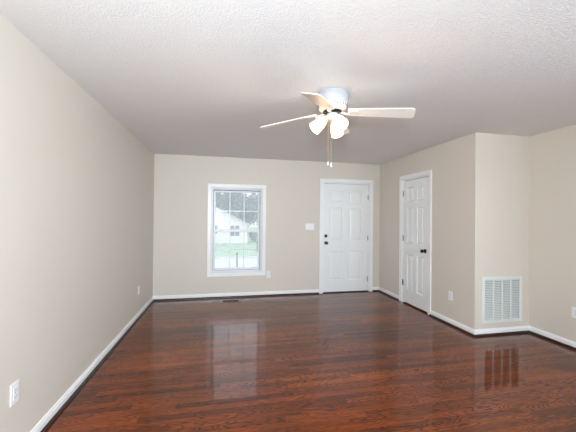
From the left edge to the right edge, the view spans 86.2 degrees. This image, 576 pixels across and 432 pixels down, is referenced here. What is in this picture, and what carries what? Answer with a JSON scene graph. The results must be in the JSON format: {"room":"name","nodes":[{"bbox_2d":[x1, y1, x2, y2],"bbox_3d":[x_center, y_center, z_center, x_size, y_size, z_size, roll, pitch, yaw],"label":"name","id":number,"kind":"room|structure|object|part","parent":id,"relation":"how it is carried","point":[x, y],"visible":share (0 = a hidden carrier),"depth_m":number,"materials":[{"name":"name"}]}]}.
{"room":"empty living room","nodes":[
{"label":"empty living room","id":0,"kind":"room"},
{"bbox_2d":[0,14,153,431],"bbox_3d":[-1.551,0.172,1.492,0.140,2.440,7.635,1,0,-12],"label":"wall","id":1,"kind":"structure","parent":0,"point":[77,186],"depth_m":2.16,"materials":[{"name":"beige paint"}]},
{"bbox_2d":[10,380,18,406],"bbox_3d":[-1.532,0.993,1.726,0.009,0.118,0.072,1,0,-12],"label":"wall outlet","id":2,"kind":"object","parent":1,"relation":"attached to","point":[14,388],"visible":1,"depth_m":1.72,"materials":[{"name":"white plastic"}]},
{"bbox_2d":[30,296,152,431],"bbox_3d":[-1.486,1.352,1.501,0.014,0.080,7.355,1,0,-12],"label":"baseboard","id":3,"kind":"structure","parent":1,"relation":"attached to","point":[41,424],"depth_m":2.52,"materials":[{"name":"white paint"}]},
{"bbox_2d":[40,299,153,431],"bbox_3d":[-1.470,1.380,1.505,0.019,0.025,7.327,1,0,-12],"label":"trim","id":4,"kind":"structure","parent":1,"relation":"attached to","point":[48,425],"depth_m":2.58,"materials":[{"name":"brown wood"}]},
{"bbox_2d":[153,154,379,295],"bbox_3d":[-0.187,0.206,5.604,4.208,2.440,0.140,1,0,-12],"label":"wall","id":5,"kind":"structure","parent":0,"point":[181,182],"depth_m":5.43,"materials":[{"name":"beige paint"}]},
{"bbox_2d":[207,183,265,276],"bbox_3d":[-0.904,0.247,5.444,1.006,1.600,0.161,1,0,-12],"label":"window","id":6,"kind":"structure","parent":5,"relation":"in","point":[212,271],"depth_m":5.43,"materials":[{"name":"white paint"}]},
{"bbox_3d":[-0.912,0.594,5.468,0.808,0.714,0.024,1,0,-12],"label":"sash","id":7,"kind":"part","parent":6,"relation":"part of","materials":[{"name":"glass"}]},
{"bbox_3d":[-0.911,-0.082,5.496,0.808,0.722,0.022,1,0,-12],"label":"sash","id":8,"kind":"part","parent":6,"relation":"part of","materials":[{"name":"glass"}]},
{"bbox_2d":[153,287,378,298],"bbox_3d":[-0.241,1.385,5.510,4.088,0.080,0.014,1,0,-12],"label":"baseboard","id":9,"kind":"structure","parent":5,"relation":"attached to","point":[374,288],"depth_m":5.37,"materials":[{"name":"white paint"}]},
{"bbox_2d":[154,290,378,300],"bbox_3d":[-0.237,1.412,5.494,4.060,0.025,0.019,1,0,-12],"label":"trim","id":10,"kind":"structure","parent":5,"relation":"attached to","point":[372,290],"depth_m":5.35,"materials":[{"name":"brown wood"}]},
{"bbox_2d":[306,223,313,229],"bbox_3d":[0.405,0.195,5.647,0.166,0.116,0.017,1,0,-12],"label":"light switch","id":11,"kind":"object","parent":5,"relation":"attached to","point":[309,226],"visible":1,"depth_m":5.65,"materials":[{"name":"white plastic"}]},
{"bbox_2d":[323,184,368,291],"bbox_3d":[1.107,0.410,5.805,0.909,2.022,0.109,1,0,-12],"label":"door","id":12,"kind":"structure","parent":5,"relation":"in","point":[345,242],"depth_m":5.82,"materials":[{"name":"white paint"}]},
{"bbox_2d":[319,178,372,293],"bbox_3d":[1.088,0.375,5.858,1.065,2.128,0.162,1,0,-12],"label":"door frame","id":13,"kind":"structure","parent":5,"relation":"attached to","point":[323,181],"depth_m":5.80,"materials":[{"name":"white paint"}]},
{"bbox_2d":[0,0,575,164],"bbox_3d":[0.917,-1.083,2.011,5.159,0.120,7.635,1,0,-12],"label":"ceiling","id":14,"kind":"structure","parent":0,"point":[184,77],"depth_m":2.11,"materials":[{"name":"white paint"}]},
{"bbox_2d":[260,88,415,166],"bbox_3d":[0.362,-0.715,2.576,1.000,0.621,0.983,1,0,-27],"label":"ceiling fan","id":15,"kind":"object","parent":14,"relation":"hanging from","point":[331,102],"visible":1,"depth_m":2.48,"materials":[{"name":"white metal"}]},
{"bbox_3d":[0.007,-0.826,2.705,0.511,0.094,0.138,0,0,17],"label":"fan blade","id":16,"kind":"part","parent":15,"relation":"part of","materials":[{"name":"white wood"}]},
{"bbox_3d":[0.226,-0.823,2.222,0.138,0.101,0.510,0,0,19],"label":"fan blade","id":17,"kind":"part","parent":15,"relation":"part of","materials":[{"name":"white wood"}]},
{"bbox_3d":[0.254,-0.756,2.560,0.150,0.146,0.109,1,0,-12],"label":"lamp shade","id":18,"kind":"part","parent":15,"relation":"part of","materials":[{"name":"beige glass"}]},
{"bbox_3d":[0.426,-0.753,2.686,0.108,0.146,0.150,0,0,16],"label":"lamp shade","id":19,"kind":"part","parent":15,"relation":"part of","materials":[{"name":"beige glass"}]},
{"bbox_3d":[0.494,-0.849,2.947,0.138,0.041,0.515,0,0,18],"label":"fan blade","id":20,"kind":"part","parent":15,"relation":"part of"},
{"bbox_3d":[0.417,-0.755,2.467,0.108,0.146,0.150,1,0,-12],"label":"lamp shade","id":21,"kind":"part","parent":15,"relation":"part of","materials":[{"name":"beige glass"}]},
{"bbox_3d":[0.737,-0.824,2.453,0.512,0.087,0.138,0,0,17],"label":"fan blade","id":22,"kind":"part","parent":15,"relation":"part of","materials":[{"name":"white wood"}]},
{"bbox_2d":[47,291,575,431],"bbox_3d":[0.894,1.476,1.997,5.159,0.120,7.635,1,0,-12],"label":"floor","id":23,"kind":"structure","parent":0,"point":[371,361],"depth_m":2.73,"materials":[{"name":"red wood"}]},
{"bbox_2d":[221,299,239,302],"bbox_3d":[-0.955,1.414,5.113,0.320,0.005,0.136,1,0,-12],"label":"floor vent","id":24,"kind":"object","parent":23,"relation":"in","point":[238,300],"visible":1,"depth_m":5.09,"materials":[{"name":"brown metal"}]},
{"bbox_2d":[323,290,367,292],"bbox_3d":[1.077,1.432,5.857,0.901,0.014,0.152,1,0,-12],"label":"threshold","id":25,"kind":"object","parent":23,"relation":"on","point":[362,290],"visible":0.51,"depth_m":5.80,"materials":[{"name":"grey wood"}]},
{"bbox_2d":[379,135,467,325],"bbox_3d":[2.051,0.222,4.882,0.120,2.440,2.186,1,0,-12],"label":"wall","id":26,"kind":"structure","parent":0,"point":[448,161],"depth_m":4.26,"materials":[{"name":"beige paint"}]},
{"bbox_2d":[402,177,427,311],"bbox_3d":[1.981,0.419,4.851,0.104,2.000,0.652,1,0,-12],"label":"door","id":27,"kind":"structure","parent":26,"relation":"in","point":[415,193],"depth_m":4.82,"materials":[{"name":"white paint"}]},
{"bbox_2d":[399,170,431,314],"bbox_3d":[2.044,0.385,4.856,0.142,2.113,0.808,1,0,-12],"label":"door frame","id":28,"kind":"structure","parent":26,"relation":"attached to","point":[428,173],"depth_m":4.74,"materials":[{"name":"white paint"}]},
{"bbox_2d":[379,290,473,336],"bbox_3d":[1.976,1.429,4.777,0.019,0.025,2.325,1,0,-12],"label":"trim","id":29,"kind":"structure","parent":26,"relation":"attached to","point":[433,316],"depth_m":4.11,"materials":[{"name":"brown wood"}]},
{"bbox_2d":[379,287,474,333],"bbox_3d":[1.989,1.401,4.797,0.014,0.080,2.320,1,0,-12],"label":"baseboard","id":30,"kind":"structure","parent":26,"relation":"attached to","point":[436,314],"depth_m":4.14,"materials":[{"name":"white paint"}]},
{"bbox_2d":[448,291,452,300],"bbox_3d":[2.147,1.056,4.066,0.009,0.118,0.072,1,0,-12],"label":"wall outlet","id":31,"kind":"object","parent":26,"relation":"attached to","point":[450,294],"visible":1,"depth_m":4.06,"materials":[{"name":"white plastic"}]},
{"bbox_2d":[467,132,529,329],"bbox_3d":[2.615,0.222,3.822,0.791,2.440,0.120,1,0,-12],"label":"wall","id":32,"kind":"structure","parent":0,"point":[498,164],"depth_m":3.76,"materials":[{"name":"beige paint"}]},
{"bbox_2d":[474,325,528,334],"bbox_3d":[2.611,1.401,3.749,0.805,0.080,0.014,1,0,-12],"label":"baseboard","id":33,"kind":"structure","parent":32,"relation":"attached to","point":[516,328],"depth_m":3.74,"materials":[{"name":"white paint"}]},
{"bbox_2d":[474,330,528,337],"bbox_3d":[2.598,1.429,3.729,0.810,0.025,0.019,1,0,-12],"label":"trim","id":34,"kind":"structure","parent":32,"relation":"attached to","point":[527,331],"depth_m":3.72,"materials":[{"name":"brown wood"}]},
{"bbox_2d":[482,276,521,323],"bbox_3d":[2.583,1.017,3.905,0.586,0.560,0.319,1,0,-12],"label":"air vent","id":35,"kind":"object","parent":32,"relation":"in","point":[500,295],"visible":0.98,"depth_m":3.76,"materials":[{"name":"white metal"}]},
{"bbox_3d":[2.424,1.015,3.723,0.116,0.473,0.016,1,0,-12],"label":"louver panel","id":36,"kind":"part","parent":35,"relation":"part of","materials":[{"name":"white metal"}]},
{"bbox_3d":[2.551,1.016,3.750,0.108,0.473,0.016,1,0,-12],"label":"louver panel","id":37,"kind":"part","parent":35,"relation":"part of","materials":[{"name":"white metal"}]},
{"bbox_3d":[2.674,1.018,3.775,0.108,0.473,0.016,1,0,-12],"label":"louver panel","id":38,"kind":"part","parent":35,"relation":"part of","materials":[{"name":"white metal"}]},
{"bbox_3d":[2.801,1.019,3.802,0.116,0.473,0.016,1,0,-12],"label":"louver panel","id":39,"kind":"part","parent":35,"relation":"part of","materials":[{"name":"white metal"}]},
{"bbox_2d":[529,124,575,341],"bbox_3d":[3.612,0.217,1.318,0.140,2.440,5.189,1,0,-12],"label":"wall","id":40,"kind":"structure","parent":0,"point":[552,175],"depth_m":3.56,"materials":[{"name":"beige paint"}]},
{"bbox_2d":[529,326,575,347],"bbox_3d":[3.512,1.397,1.365,0.014,0.080,5.049,1,0,-12],"label":"baseboard","id":41,"kind":"structure","parent":40,"relation":"attached to","point":[533,329],"depth_m":3.54,"materials":[{"name":"white paint"}]},
{"bbox_2d":[529,331,575,350],"bbox_3d":[3.495,1.424,1.361,0.019,0.025,5.021,1,0,-12],"label":"trim","id":42,"kind":"structure","parent":40,"relation":"attached to","point":[530,332],"depth_m":3.53,"materials":[{"name":"brown wood"}]},
{"bbox_2d":[572,307,575,317],"bbox_3d":[3.109,1.047,3.329,0.009,0.118,0.072,1,0,-12],"label":"wall outlet","id":43,"kind":"object","parent":40,"relation":"attached to","point":[573,308],"visible":1,"depth_m":3.33,"materials":[{"name":"white plastic"}]},
{"label":"outside","id":44,"kind":"structure","parent":0,"visible":0},
{"bbox_2d":[215,227,257,256],"bbox_3d":[-9.028,3.779,67.669,130.000,0.300,83.800,1,0,-12],"label":"lawn","id":45,"kind":"structure","parent":44,"point":[250,244],"depth_m":32.87,"materials":[{"name":"green plant"}]},
{"bbox_2d":[214,190,227,212],"bbox_3d":[-13.670,-0.893,55.236,5.890,9.037,4.806,0,0,16],"label":"tree","id":46,"kind":"object","parent":45,"relation":"on","point":[220,203],"visible":0.21,"depth_m":54.42,"materials":[{"name":"grey plant"}]},
{"bbox_2d":[222,192,242,215],"bbox_3d":[-11.560,-0.884,62.639,5.718,9.136,5.265,0,0,37],"label":"tree","id":47,"kind":"object","parent":45,"relation":"on","point":[229,199],"visible":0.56,"depth_m":61.02,"materials":[{"name":"grey plant"}]},
{"bbox_2d":[215,207,250,243],"bbox_3d":[-11.050,1.066,42.690,11.100,5.622,10.700,1,0,-12],"label":"house","id":48,"kind":"structure","parent":45,"relation":"on","point":[221,217],"depth_m":39.25,"materials":[{"name":"white"}]},
{"bbox_3d":[-6.812,1.893,39.421,1.180,1.350,0.015,1,0,-12],"label":"pane","id":49,"kind":"part","parent":48,"relation":"part of","materials":[{"name":"grey glass"}]},
{"bbox_2d":[231,193,257,235],"bbox_3d":[-7.765,-0.422,56.765,5.415,8.219,5.544,1,0,-12],"label":"tree","id":50,"kind":"object","parent":45,"relation":"on","point":[251,204],"visible":0.84,"depth_m":55.56,"materials":[{"name":"grey plant"}]},
{"bbox_2d":[248,232,257,241],"bbox_3d":[-4.625,2.871,41.408,1.264,1.623,1.041,1,0,-42],"label":"shrub","id":51,"kind":"object","parent":45,"relation":"on","point":[251,234],"visible":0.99,"depth_m":41.23,"materials":[{"name":"grey plant"}]},
{"bbox_2d":[250,191,259,227],"bbox_3d":[-6.049,-1.022,65.783,5.721,9.544,5.833,1,0,-43],"label":"tree","id":52,"kind":"object","parent":45,"relation":"on","point":[253,194],"visible":0.09,"depth_m":65.42,"materials":[{"name":"grey plant"}]},
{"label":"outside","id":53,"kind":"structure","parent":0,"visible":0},
{"bbox_2d":[215,258,257,267],"bbox_3d":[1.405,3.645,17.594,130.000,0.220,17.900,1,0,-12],"label":"street","id":54,"kind":"structure","parent":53,"point":[248,262],"depth_m":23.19,"materials":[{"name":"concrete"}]},
{"bbox_2d":[215,256,257,258],"bbox_3d":[-0.451,3.626,26.503,130.000,0.320,0.300,1,0,-12],"label":"kerb","id":55,"kind":"object","parent":54,"relation":"on","point":[253,256],"depth_m":25.47,"materials":[{"name":"concrete"}]}
]}

